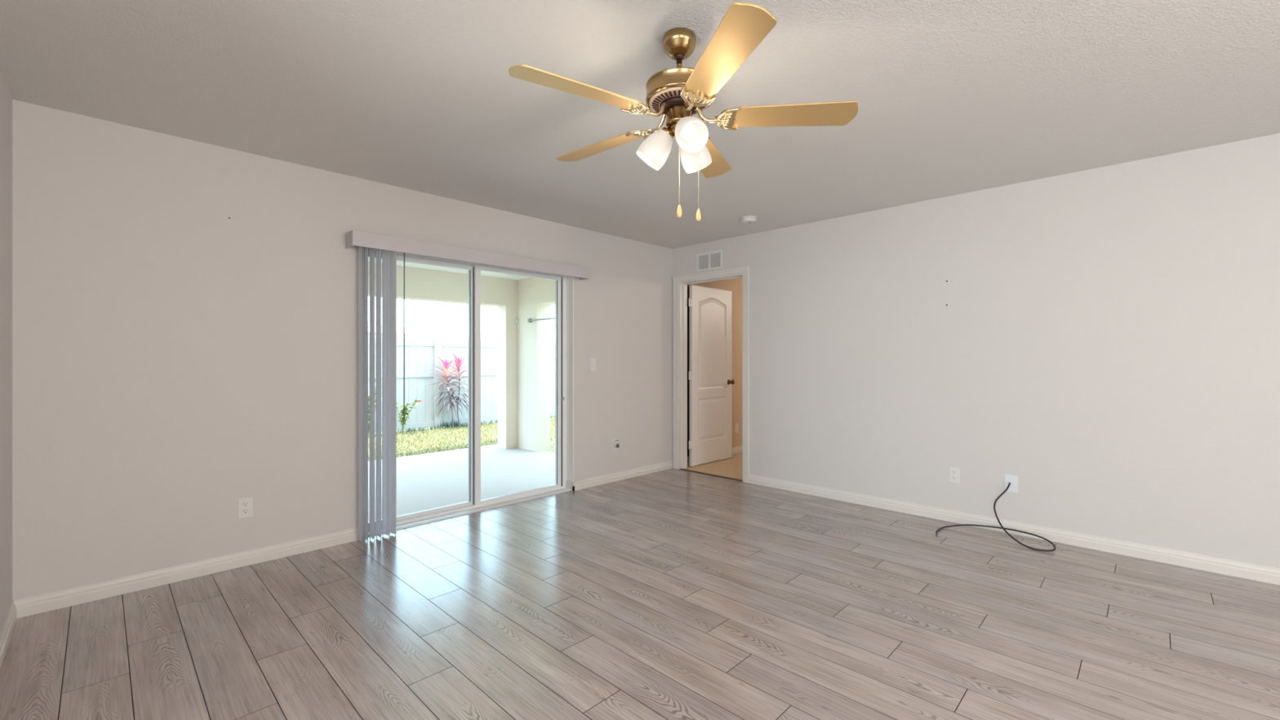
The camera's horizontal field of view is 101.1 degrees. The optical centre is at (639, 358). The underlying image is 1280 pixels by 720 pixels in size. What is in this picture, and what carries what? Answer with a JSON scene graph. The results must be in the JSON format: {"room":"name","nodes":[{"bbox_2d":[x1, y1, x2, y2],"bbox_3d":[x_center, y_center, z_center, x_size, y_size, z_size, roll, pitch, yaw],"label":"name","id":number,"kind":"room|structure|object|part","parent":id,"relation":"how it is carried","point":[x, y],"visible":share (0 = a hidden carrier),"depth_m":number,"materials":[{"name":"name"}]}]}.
{"room":"empty living room","nodes":[
{"label":"empty living room","id":0,"kind":"room"},
{"bbox_2d":[0,63,12,634],"bbox_3d":[-2.152,0.003,1.637,2.168,2.394,0.100,0,0,44],"label":"wall","id":1,"kind":"structure","parent":0,"point":[6,99],"depth_m":2.25,"materials":[{"name":"paint"}]},
{"bbox_2d":[0,600,17,670],"bbox_3d":[-2.113,1.159,1.678,2.168,0.083,0.014,0,0,44],"label":"baseboard","id":2,"kind":"structure","parent":1,"relation":"attached to","point":[8,626],"depth_m":2.22,"materials":[{"name":"white paint"}]},
{"bbox_2d":[12,99,671,600],"bbox_3d":[-1.335,0.028,4.172,0.200,2.444,4.871,0,0,44],"label":"wall","id":3,"kind":"structure","parent":0,"point":[176,361],"depth_m":2.92,"materials":[{"name":"paint"}]},
{"bbox_2d":[13,527,358,617],"bbox_3d":[-2.372,1.159,2.954,0.014,0.083,1.480,0,0,44],"label":"baseboard","id":4,"kind":"structure","parent":3,"relation":"attached to","point":[44,602],"depth_m":2.81,"materials":[{"name":"white paint"}]},
{"bbox_2d":[237,496,253,518],"bbox_3d":[-2.284,0.865,3.050,0.007,0.115,0.070,0,0,44],"label":"wall outlet","id":5,"kind":"object","parent":3,"relation":"attached to","point":[245,505],"visible":1,"depth_m":3.05,"materials":[{"name":"white plastic"}]},
{"bbox_2d":[241,508,248,513],"bbox_3d":[-2.283,0.885,3.049,0.003,0.027,0.034,0,0,44],"label":"receptacle","id":6,"kind":"object","parent":5,"relation":"attached to","point":[243,510],"depth_m":3.05,"materials":[{"name":"white plastic"}]},
{"bbox_2d":[241,502,248,506],"bbox_3d":[-2.283,0.845,3.049,0.003,0.027,0.034,0,0,44],"label":"receptacle","id":7,"kind":"object","parent":5,"relation":"attached to","point":[243,504],"depth_m":3.05,"materials":[{"name":"grey plastic"}]},
{"bbox_2d":[362,246,571,537],"bbox_3d":[-1.307,0.212,4.208,0.183,1.975,1.803,0,0,44],"label":"door","id":8,"kind":"structure","parent":3,"relation":"in","point":[474,504],"depth_m":4.22,"materials":[{"name":"white metal"}]},
{"bbox_3d":[-1.641,0.220,3.946,0.030,1.928,0.869,0,0,44],"label":"fixed panel","id":9,"kind":"part","parent":8,"relation":"part of","materials":[{"name":"clear glass"}]},
{"bbox_3d":[-1.269,1.195,4.178,0.086,0.010,1.773,0,0,44],"label":"track sill","id":10,"kind":"part","parent":8,"relation":"part of","materials":[{"name":"white metal"}]},
{"bbox_3d":[-1.027,0.220,4.518,0.030,1.928,0.852,0,0,44],"label":"sliding panel","id":11,"kind":"part","parent":8,"relation":"part of","materials":[{"name":"clear glass"}]},
{"bbox_2d":[345,230,589,542],"bbox_3d":[-1.186,0.188,4.083,0.138,2.000,1.956,0,0,44],"label":"vertical blind","id":12,"kind":"object","parent":3,"relation":"attached to","point":[389,246],"visible":1,"depth_m":3.53,"materials":[{"name":"grey plastic"}]},
{"bbox_2d":[566,275,573,481],"bbox_3d":[-1.267,0.212,4.169,0.101,1.975,1.803,0,0,44],"label":"vertical blind","id":13,"kind":"object","parent":3,"relation":"attached to","point":[570,279],"visible":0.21,"depth_m":4.81,"materials":[{"name":"white paint"}]},
{"bbox_2d":[589,358,595,370],"bbox_3d":[-0.442,0.058,4.938,0.010,0.115,0.070,0,0,44],"label":"light switch","id":14,"kind":"object","parent":3,"relation":"attached to","point":[592,361],"visible":1,"depth_m":4.93,"materials":[{"name":"white plastic"}]},
{"bbox_2d":[612,438,617,451],"bbox_3d":[-0.246,0.845,5.141,0.007,0.115,0.070,0,0,44],"label":"wall outlet","id":15,"kind":"object","parent":3,"relation":"attached to","point":[614,448],"visible":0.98,"depth_m":5.13,"materials":[{"name":"white plastic"}]},
{"bbox_2d":[613,440,618,447],"bbox_3d":[-0.224,0.832,5.124,0.049,0.072,0.040,0,0,44],"label":"air freshener","id":16,"kind":"object","parent":15,"relation":"attached to","point":[615,442],"visible":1,"depth_m":5.12,"materials":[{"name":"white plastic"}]},
{"bbox_2d":[565,460,673,490],"bbox_3d":[-0.161,1.159,5.295,0.114,0.083,1.382,0,0,44],"label":"baseboard","id":17,"kind":"structure","parent":3,"relation":"attached to","point":[614,477],"depth_m":5.15,"materials":[{"name":"white paint"}]},
{"bbox_2d":[0,452,1279,719],"bbox_3d":[1.360,1.248,1.816,7.189,0.104,11.500,0,0,44],"label":"floor","id":18,"kind":"structure","parent":0,"point":[671,593],"depth_m":2.34,"materials":[{"name":"grey laminate"}]},
{"bbox_2d":[680,468,742,481],"bbox_3d":[0.724,1.196,5.416,0.791,0.007,0.034,0,0,44],"label":"threshold","id":19,"kind":"object","parent":18,"relation":"on","point":[740,480],"visible":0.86,"depth_m":5.40,"materials":[{"name":"brown wood"}]},
{"bbox_2d":[0,0,1279,248],"bbox_3d":[0.108,-1.244,0.517,7.368,0.100,8.091,0,0,44],"label":"ceiling","id":20,"kind":"structure","parent":0,"point":[953,97],"depth_m":2.33,"materials":[{"name":"paint"}]},
{"bbox_2d":[508,2,857,221],"bbox_3d":[0.109,-0.851,1.980,1.204,0.686,1.231,0,0,44],"label":"ceiling fan","id":21,"kind":"object","parent":20,"relation":"hanging from","point":[678,93],"visible":1,"depth_m":1.89,"materials":[{"name":"gold metal"}]},
{"bbox_3d":[-0.205,-0.891,1.741,0.460,0.033,0.130,0,0,-32],"label":"blade","id":22,"kind":"part","parent":21,"relation":"part of","materials":[{"name":"beige wood"}]},
{"bbox_3d":[-0.171,-0.891,2.228,0.460,0.033,0.130,0,0,40],"label":"blade","id":23,"kind":"part","parent":21,"relation":"part of","materials":[{"name":"beige wood"}]},
{"bbox_3d":[0.051,-0.783,1.982,0.131,0.143,0.120,0,0,44],"label":"lamp shade","id":24,"kind":"part","parent":21,"relation":"part of","materials":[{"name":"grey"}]},
{"bbox_2d":[661,125,673,137],"bbox_3d":[0.100,-0.843,1.972,0.055,0.057,0.056,0,0,44],"label":"socket","id":25,"kind":"object","parent":21,"relation":"attached to","point":[668,132],"depth_m":1.95,"materials":[{"name":"gold metal"}]},
{"bbox_3d":[0.142,-0.720,1.907,0.003,0.336,0.010,0,0,0],"label":"pull chain","id":26,"kind":"part","parent":21,"relation":"part of","materials":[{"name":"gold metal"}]},
{"bbox_3d":[0.171,-0.806,1.872,0.074,0.072,0.061,0,0,44],"label":"bulb","id":27,"kind":"part","parent":21,"relation":"part of","materials":[{"name":"white glass"}]},
{"bbox_3d":[0.174,-0.793,1.856,0.139,0.136,0.123,0,0,44],"label":"lamp shade","id":28,"kind":"part","parent":21,"relation":"part of","materials":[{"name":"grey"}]},
{"bbox_3d":[0.211,-0.783,2.030,0.112,0.143,0.136,0,0,44],"label":"lamp shade","id":29,"kind":"part","parent":21,"relation":"part of","materials":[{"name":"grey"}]},
{"bbox_3d":[0.207,-0.721,1.962,0.025,0.334,0.003,0,0,1],"label":"pull chain","id":30,"kind":"part","parent":21,"relation":"part of","materials":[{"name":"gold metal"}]},
{"bbox_3d":[0.302,-0.891,2.346,0.130,0.033,0.460,0,0,22],"label":"blade","id":31,"kind":"part","parent":21,"relation":"part of","materials":[{"name":"beige wood"}]},
{"bbox_3d":[0.247,-0.891,1.559,0.130,0.033,0.460,0,0,-14],"label":"blade","id":32,"kind":"part","parent":21,"relation":"part of","materials":[{"name":"beige wood"}]},
{"bbox_3d":[0.561,-0.891,1.933,0.460,0.033,0.130,0,0,4],"label":"blade","id":33,"kind":"part","parent":21,"relation":"part of","materials":[{"name":"beige wood"}]},
{"bbox_2d":[740,215,756,223],"bbox_3d":[0.924,-1.173,4.476,0.136,0.042,0.136,0,0,44],"label":"smoke detector","id":34,"kind":"object","parent":20,"relation":"attached to","point":[747,219],"visible":1,"depth_m":4.43,"materials":[{"name":"white plastic"}]},
{"bbox_2d":[687,278,742,457],"bbox_3d":[2.830,0.003,6.033,3.368,2.394,3.609,0,0,44],"label":"wall","id":35,"kind":"structure","parent":0,"point":[734,285],"depth_m":6.65,"materials":[{"name":"paint"}]},
{"bbox_2d":[687,445,742,464],"bbox_3d":[1.666,1.159,7.098,0.014,0.083,3.509,0,0,44],"label":"baseboard","id":36,"kind":"structure","parent":35,"relation":"attached to","point":[735,450],"depth_m":6.63,"materials":[{"name":"white paint"}]},
{"bbox_2d":[735,422,738,432],"bbox_3d":[1.223,0.878,6.649,0.007,0.115,0.070,0,0,44],"label":"wall outlet","id":37,"kind":"object","parent":35,"relation":"attached to","point":[736,424],"visible":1,"depth_m":6.65,"materials":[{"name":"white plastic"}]},
{"bbox_2d":[671,133,1279,568],"bbox_3d":[2.925,0.028,3.337,7.068,2.444,0.120,0,0,44],"label":"wall","id":38,"kind":"structure","parent":0,"point":[1106,340],"depth_m":3.48,"materials":[{"name":"paint"}]},
{"bbox_2d":[687,284,688,456],"bbox_3d":[0.695,0.140,6.107,0.006,1.940,0.724,0,0,44],"label":"door frame","id":39,"kind":"structure","parent":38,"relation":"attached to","point":[687,285],"depth_m":5.95,"materials":[{"name":"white wood"}]},
{"bbox_2d":[697,249,722,271],"bbox_3d":[0.712,-0.996,5.404,0.320,0.186,0.008,0,0,44],"label":"air vent","id":40,"kind":"object","parent":38,"relation":"in","point":[711,260],"visible":1,"depth_m":5.39,"materials":[{"name":"white plastic"}]},
{"bbox_2d":[673,266,749,483],"bbox_3d":[0.750,0.157,5.442,0.943,2.086,0.144,0,0,44],"label":"door frame","id":41,"kind":"structure","parent":38,"relation":"attached to","point":[744,270],"depth_m":5.69,"materials":[{"name":"white paint"}]},
{"bbox_2d":[688,284,734,466],"bbox_3d":[0.833,0.191,6.021,0.798,1.995,0.106,0,0,-45],"label":"door","id":42,"kind":"structure","parent":38,"relation":"in","point":[711,381],"depth_m":6.02,"materials":[{"name":"white paint"}]},
{"bbox_3d":[1.082,0.283,6.244,0.062,0.062,0.072,0,0,-45],"label":"knob","id":43,"kind":"part","parent":42,"relation":"part of","materials":[{"name":"black metal"}]},
{"bbox_2d":[949,466,959,483],"bbox_3d":[2.301,0.855,3.856,0.070,0.115,0.007,0,0,44],"label":"wall outlet","id":44,"kind":"object","parent":38,"relation":"attached to","point":[954,473],"visible":1,"depth_m":3.85,"materials":[{"name":"white plastic"}]},
{"bbox_2d":[1004,474,1017,493],"bbox_3d":[2.545,0.860,3.612,0.076,0.118,0.016,0,0,44],"label":"cable wall plate","id":45,"kind":"object","parent":38,"relation":"attached to","point":[1012,479],"visible":0.84,"depth_m":3.61,"materials":[{"name":"white plastic"}]},
{"bbox_2d":[935,483,1056,551],"bbox_3d":[2.351,1.027,3.529,0.652,0.344,0.332,0,0,28],"label":"coaxial cable","id":46,"kind":"object","parent":45,"relation":"attached to","point":[1009,484],"visible":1,"depth_m":3.53,"materials":[{"name":"black plastic"}]},
{"bbox_2d":[748,474,1279,585],"bbox_3d":[3.228,1.159,2.947,6.090,0.083,0.014,0,0,44],"label":"baseboard","id":47,"kind":"structure","parent":38,"relation":"attached to","point":[1212,564],"depth_m":3.43,"materials":[{"name":"white paint"}]},
{"label":"outside","id":48,"kind":"structure","parent":0,"visible":0},
{"bbox_2d":[368,415,555,461],"bbox_3d":[-7.248,1.350,14.046,22.012,0.100,34.000,0,0,44],"label":"ground","id":49,"kind":"structure","parent":48,"point":[447,433],"depth_m":8.33,"materials":[{"name":"green plant"}]},
{"bbox_2d":[368,377,382,436],"bbox_3d":[-4.448,0.822,8.581,0.288,0.998,0.549,0,0,44],"label":"shrub","id":50,"kind":"object","parent":49,"relation":"on","point":[375,378],"visible":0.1,"depth_m":8.60,"materials":[{"name":"green plant"}]},
{"bbox_2d":[368,320,439,339],"bbox_3d":[-15.982,-0.375,24.793,7.500,3.350,10.200,0,0,44],"label":"house","id":51,"kind":"structure","parent":49,"relation":"on","point":[412,334],"depth_m":25.30,"materials":[{"name":"white"}]},
{"bbox_2d":[396,399,420,434],"bbox_3d":[-4.009,0.993,9.013,0.276,0.655,0.570,0,0,44],"label":"shrub","id":52,"kind":"object","parent":49,"relation":"on","point":[402,421],"visible":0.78,"depth_m":8.98,"materials":[{"name":"green plant"}]},
{"bbox_2d":[429,355,467,428],"bbox_3d":[-3.461,0.627,9.536,0.571,1.387,0.694,0,0,44],"label":"ti plant","id":53,"kind":"object","parent":49,"relation":"on","point":[445,364],"visible":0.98,"depth_m":9.56,"materials":[{"name":"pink plant"}]},
{"bbox_3d":[-3.473,0.773,9.618,0.024,1.095,0.153,0,0,44],"label":"stem","id":54,"kind":"part","parent":53,"relation":"part of","materials":[{"name":"grey"}]},
{"bbox_2d":[443,351,467,427],"bbox_3d":[-3.303,0.602,9.710,0.597,1.439,0.699,0,0,44],"label":"ti plant","id":55,"kind":"object","parent":49,"relation":"on","point":[458,361],"visible":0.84,"depth_m":9.73,"materials":[{"name":"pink plant"}]},
{"bbox_3d":[-3.360,0.750,9.762,0.024,1.143,0.062,0,0,44],"label":"stem","id":56,"kind":"part","parent":55,"relation":"part of","materials":[{"name":"grey plant"}]},
{"bbox_2d":[368,444,555,521],"bbox_3d":[-3.053,1.262,4.463,2.837,0.115,6.130,0,0,44],"label":"patio slab","id":57,"kind":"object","parent":49,"relation":"on","point":[424,482],"visible":0.04,"depth_m":5.53,"materials":[{"name":"concrete"}]},
{"bbox_2d":[368,262,555,452],"bbox_3d":[-3.036,0.077,4.377,2.522,2.305,6.430,0,0,44],"label":"wall","id":58,"kind":"structure","parent":57,"relation":"on","point":[523,348],"depth_m":7.04,"materials":[{"name":"beige paint"}]},
{"bbox_2d":[368,257,529,279],"bbox_3d":[-3.151,-1.250,4.509,2.872,0.350,6.460,0,0,44],"label":"ceiling","id":59,"kind":"structure","parent":58,"relation":"on","point":[398,263],"depth_m":6.46,"materials":[{"name":"white paint"}]},
{"bbox_2d":[515,317,555,324],"bbox_3d":[-0.904,-0.500,6.449,2.237,0.060,0.045,0,0,44],"label":"curtain rod","id":60,"kind":"object","parent":58,"relation":"attached to","point":[529,320],"visible":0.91,"depth_m":6.95,"materials":[{"name":"grey metal"}]},
{"bbox_3d":[-0.787,-0.500,6.324,1.895,0.017,0.018,0,0,44],"label":"rod","id":61,"kind":"part","parent":60,"relation":"part of","materials":[{"name":"grey metal"}]},
{"bbox_2d":[368,334,555,433],"bbox_3d":[-2.104,0.427,11.452,0.141,1.745,19.527,0,0,44],"label":"vinyl fence","id":62,"kind":"object","parent":49,"relation":"on","point":[420,354],"visible":0.1,"depth_m":9.69,"materials":[{"name":"grey plastic"}]},
{"bbox_3d":[-4.612,0.465,8.879,0.050,1.610,2.312,0,0,44],"label":"panel","id":63,"kind":"part","parent":62,"relation":"part of","materials":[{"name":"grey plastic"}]},
{"bbox_3d":[-3.760,0.427,9.753,0.141,1.745,0.141,0,0,44],"label":"post","id":64,"kind":"part","parent":62,"relation":"part of","materials":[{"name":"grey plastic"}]},
{"bbox_3d":[-2.909,0.465,10.627,0.050,1.610,2.312,0,0,44],"label":"panel","id":65,"kind":"part","parent":62,"relation":"part of","materials":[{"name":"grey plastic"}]},
{"bbox_3d":[-1.206,0.465,12.374,0.050,1.610,2.312,0,0,44],"label":"panel","id":66,"kind":"part","parent":62,"relation":"part of","materials":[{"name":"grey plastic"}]},
{"bbox_2d":[368,414,555,435],"bbox_3d":[-2.884,1.216,10.497,0.237,0.169,5.853,0,0,44],"label":"weeds","id":67,"kind":"object","parent":49,"relation":"on","point":[446,425],"visible":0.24,"depth_m":9.79,"materials":[{"name":"green plant"}]}
]}

